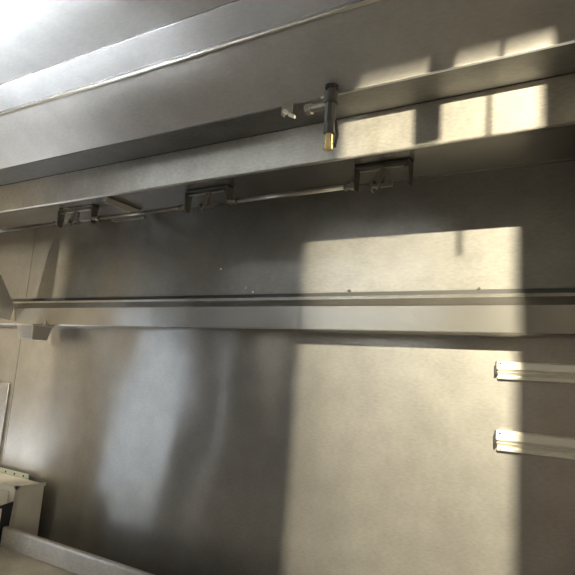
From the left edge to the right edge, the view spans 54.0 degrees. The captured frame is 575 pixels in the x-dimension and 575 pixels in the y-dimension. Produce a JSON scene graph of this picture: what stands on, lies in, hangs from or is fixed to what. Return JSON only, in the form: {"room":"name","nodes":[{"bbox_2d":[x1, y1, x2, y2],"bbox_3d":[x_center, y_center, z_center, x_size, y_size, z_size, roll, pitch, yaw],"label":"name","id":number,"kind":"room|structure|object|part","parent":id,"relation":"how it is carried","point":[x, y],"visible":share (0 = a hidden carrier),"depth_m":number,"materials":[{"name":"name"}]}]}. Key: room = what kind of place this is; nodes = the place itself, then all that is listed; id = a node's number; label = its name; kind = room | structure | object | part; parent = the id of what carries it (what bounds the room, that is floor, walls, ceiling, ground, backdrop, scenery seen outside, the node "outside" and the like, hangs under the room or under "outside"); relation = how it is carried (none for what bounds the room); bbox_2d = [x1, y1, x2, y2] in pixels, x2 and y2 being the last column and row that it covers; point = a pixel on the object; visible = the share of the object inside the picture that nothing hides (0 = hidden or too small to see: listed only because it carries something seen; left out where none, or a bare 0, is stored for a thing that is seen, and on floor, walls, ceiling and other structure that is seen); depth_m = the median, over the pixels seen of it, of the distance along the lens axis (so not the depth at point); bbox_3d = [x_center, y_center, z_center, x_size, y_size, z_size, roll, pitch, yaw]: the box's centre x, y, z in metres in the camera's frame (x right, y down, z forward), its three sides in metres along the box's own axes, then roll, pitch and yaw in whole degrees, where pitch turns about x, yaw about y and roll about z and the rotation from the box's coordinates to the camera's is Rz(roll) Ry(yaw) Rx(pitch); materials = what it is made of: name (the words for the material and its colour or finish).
{"room":"commercial kitchen","nodes":[
{"label":"commercial kitchen","id":0,"kind":"room"},
{"bbox_2d":[0,326,574,574],"bbox_3d":[-0.072,1.083,2.144,6.800,2.040,0.100,-2,-11,31],"label":"wall","id":1,"kind":"structure","parent":0,"point":[155,451],"depth_m":2.12,"materials":[{"name":"metal"}]},
{"bbox_2d":[0,382,10,452],"bbox_3d":[-1.865,1.277,3.138,0.695,1.520,0.010,-2,-11,31],"label":"wall panel","id":2,"kind":"object","parent":1,"relation":"attached to","point":[4,387],"visible":1,"depth_m":3.07,"materials":[{"name":"metal"}]},
{"bbox_2d":[0,467,28,479],"bbox_3d":[-1.549,0.975,2.993,0.600,0.058,0.032,-2,-11,31],"label":"perforated angle","id":3,"kind":"object","parent":1,"relation":"attached to","point":[2,470],"visible":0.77,"depth_m":2.89,"materials":[{"name":"metal"}]},
{"bbox_2d":[494,430,574,459],"bbox_3d":[1.613,0.447,1.159,2.270,0.062,0.031,-2,-11,31],"label":"wall rail","id":4,"kind":"object","parent":1,"relation":"attached to","point":[509,441],"visible":1,"depth_m":1.68,"materials":[{"name":"metal"}]},
{"bbox_2d":[495,361,574,382],"bbox_3d":[1.628,0.235,1.194,2.270,0.055,0.031,-2,-11,31],"label":"wall rail","id":5,"kind":"object","parent":1,"relation":"attached to","point":[546,372],"visible":1,"depth_m":1.72,"materials":[{"name":"metal"}]},
{"bbox_3d":[-1.281,1.756,0.127,7.000,0.100,4.500,-2,-11,31],"label":"floor","id":6,"kind":"structure","parent":0,"visible":0},
{"bbox_2d":[0,501,13,546],"bbox_3d":[-1.529,1.504,2.511,0.511,1.122,0.160,-2,-11,31],"label":"valve cover","id":7,"kind":"object","parent":6,"relation":"on","point":[6,509],"visible":0.8,"depth_m":2.50,"materials":[{"name":"black rubber"}]},
{"bbox_2d":[0,473,45,535],"bbox_3d":[-1.577,1.519,2.780,0.748,1.170,0.162,-2,-11,31],"label":"base cabinet","id":8,"kind":"object","parent":6,"relation":"on","point":[27,495],"visible":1,"depth_m":2.67,"materials":[{"name":"metal"}]},
{"bbox_3d":[-1.639,1.511,2.725,0.700,1.120,0.005,-2,-11,31],"label":"panel","id":9,"kind":"part","parent":8,"relation":"part of","materials":[{"name":"silver metal"}]},
{"bbox_2d":[0,526,153,574],"bbox_3d":[-0.633,1.468,1.575,1.985,1.020,0.800,-2,-11,31],"label":"countertop","id":10,"kind":"structure","parent":6,"relation":"on","point":[21,552],"depth_m":2.26,"materials":[{"name":"metal"}]},
{"bbox_3d":[0.048,-0.541,2.412,6.800,1.259,0.088,-2,-11,31],"label":"wall","id":11,"kind":"structure","parent":0,"visible":0},
{"bbox_2d":[0,0,574,338],"bbox_3d":[-0.233,-0.390,1.270,5.700,0.780,2.058,-2,-11,31],"label":"exhaust hood","id":12,"kind":"object","parent":11,"relation":"attached to","point":[141,105],"depth_m":1.86,"materials":[{"name":"metal"}]},
{"bbox_3d":[-1.542,-0.074,2.897,0.012,0.450,0.349,-2,-11,31],"label":"plate","id":13,"kind":"part","parent":12,"relation":"part of","materials":[{"name":"metal"}]},
{"bbox_2d":[0,223,52,232],"bbox_3d":[-1.677,-0.305,3.142,1.183,0.018,0.018,-2,-11,31],"label":"conduit","id":14,"kind":"object","parent":12,"relation":"attached to","point":[45,224],"visible":0.8,"depth_m":2.94,"materials":[{"name":"silver metal"}]},
{"bbox_2d":[15,320,53,340],"bbox_3d":[-1.283,0.211,2.856,0.151,0.104,0.120,-2,-11,31],"label":"cup","id":15,"kind":"object","parent":12,"relation":"hanging from","point":[26,331],"visible":1,"depth_m":2.82,"materials":[{"name":"metal"}]},
{"bbox_3d":[-1.132,-0.338,2.814,0.006,0.082,0.044,-2,-11,31],"label":"plate","id":16,"kind":"part","parent":12,"relation":"part of","materials":[{"name":"metal"}]},
{"bbox_3d":[-1.045,-0.338,2.743,0.060,0.076,0.004,-2,-11,31],"label":"lever","id":17,"kind":"part","parent":12,"relation":"part of","materials":[{"name":"metal"}]},
{"bbox_3d":[-1.031,-0.369,2.744,0.213,0.009,0.007,-2,-11,31],"label":"rod","id":18,"kind":"part","parent":12,"relation":"part of","materials":[{"name":"silver metal"}]},
{"bbox_3d":[-1.028,-0.334,2.749,0.333,0.106,0.044,-2,-11,31],"label":"detector bracket","id":19,"kind":"part","parent":12,"relation":"part of","materials":[{"name":"silver metal"}]},
{"bbox_3d":[-0.922,-0.344,2.686,0.006,0.082,0.044,-2,-11,31],"label":"plate","id":20,"kind":"part","parent":12,"relation":"part of","materials":[{"name":"metal"}]},
{"bbox_2d":[103,197,140,215],"bbox_3d":[-0.766,-0.373,2.618,0.026,0.026,0.212,-2,-11,31],"label":"mounting bar","id":21,"kind":"object","parent":12,"relation":"attached to","point":[107,200],"visible":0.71,"depth_m":2.59,"materials":[{"name":"metal"}]},
{"bbox_2d":[98,206,177,219],"bbox_3d":[-0.672,-0.332,2.530,0.497,0.018,0.018,-2,-11,31],"label":"conduit","id":22,"kind":"object","parent":12,"relation":"attached to","point":[169,209],"visible":0.96,"depth_m":2.52,"materials":[{"name":"silver metal"}]},
{"bbox_2d":[111,215,146,221],"bbox_3d":[-0.736,-0.317,2.614,0.209,0.022,0.024,-2,-11,31],"label":"bar","id":23,"kind":"object","parent":22,"relation":"attached to","point":[144,217],"visible":0.88,"depth_m":2.60,"materials":[{"name":"silver metal"}]},
{"bbox_3d":[-0.420,-0.357,2.381,0.006,0.082,0.044,-2,-11,31],"label":"plate","id":24,"kind":"part","parent":12,"relation":"part of","materials":[{"name":"grey metal"}]},
{"bbox_3d":[-0.345,-0.356,2.318,0.060,0.076,0.004,-2,-11,31],"label":"lever","id":25,"kind":"part","parent":12,"relation":"part of","materials":[{"name":"metal"}]},
{"bbox_3d":[-0.332,-0.387,2.318,0.183,0.009,0.007,-2,-11,31],"label":"rod","id":26,"kind":"part","parent":12,"relation":"part of","materials":[{"name":"silver metal"}]},
{"bbox_3d":[-0.328,-0.353,2.323,0.303,0.106,0.044,-2,-11,31],"label":"detector bracket","id":27,"kind":"part","parent":12,"relation":"part of","materials":[{"name":"silver metal"}]},
{"bbox_3d":[-0.235,-0.362,2.268,0.006,0.082,0.044,-2,-11,31],"label":"plate","id":28,"kind":"part","parent":12,"relation":"part of","materials":[{"name":"grey metal"}]},
{"bbox_3d":[0.050,-0.434,1.736,5.700,0.126,0.016,-2,-11,31],"label":"filter rail","id":29,"kind":"part","parent":12,"relation":"part of","materials":[{"name":"metal"}]},
{"bbox_2d":[281,102,295,118],"bbox_3d":[0.004,-0.499,1.601,0.051,0.055,0.028,-2,-11,31],"label":"clamp","id":30,"kind":"object","parent":12,"relation":"attached to","point":[287,108],"visible":1,"depth_m":1.60,"materials":[{"name":"metal"}]},
{"bbox_2d":[236,185,343,202],"bbox_3d":[0.002,-0.350,2.120,0.469,0.018,0.018,-2,-11,31],"label":"conduit","id":31,"kind":"object","parent":12,"relation":"attached to","point":[340,187],"visible":0.93,"depth_m":2.10,"materials":[{"name":"silver metal"}]},
{"bbox_2d":[304,83,338,150],"bbox_3d":[0.091,-0.455,1.522,0.096,0.183,0.039,-2,-11,31],"label":"suppression nozzle","id":32,"kind":"object","parent":12,"relation":"hanging from","point":[330,102],"visible":1,"depth_m":1.50,"materials":[{"name":"black metal"}]},
{"bbox_3d":[0.242,-0.375,1.977,0.006,0.082,0.044,-2,-11,31],"label":"plate","id":33,"kind":"part","parent":12,"relation":"part of","materials":[{"name":"metal"}]},
{"bbox_3d":[0.307,-0.374,1.921,0.060,0.076,0.004,-2,-11,31],"label":"lever","id":34,"kind":"part","parent":12,"relation":"part of","materials":[{"name":"metal"}]},
{"bbox_3d":[0.307,-0.369,1.936,0.240,0.106,0.044,-2,-11,31],"label":"detector bracket","id":35,"kind":"part","parent":12,"relation":"part of","materials":[{"name":"silver metal"}]},
{"bbox_3d":[0.321,-0.405,1.921,0.160,0.009,0.007,-2,-11,31],"label":"rod","id":36,"kind":"part","parent":12,"relation":"part of","materials":[{"name":"silver metal"}]},
{"bbox_3d":[0.408,-0.379,1.877,0.006,0.082,0.044,-2,-11,31],"label":"plate","id":37,"kind":"part","parent":12,"relation":"part of","materials":[{"name":"metal"}]}
]}

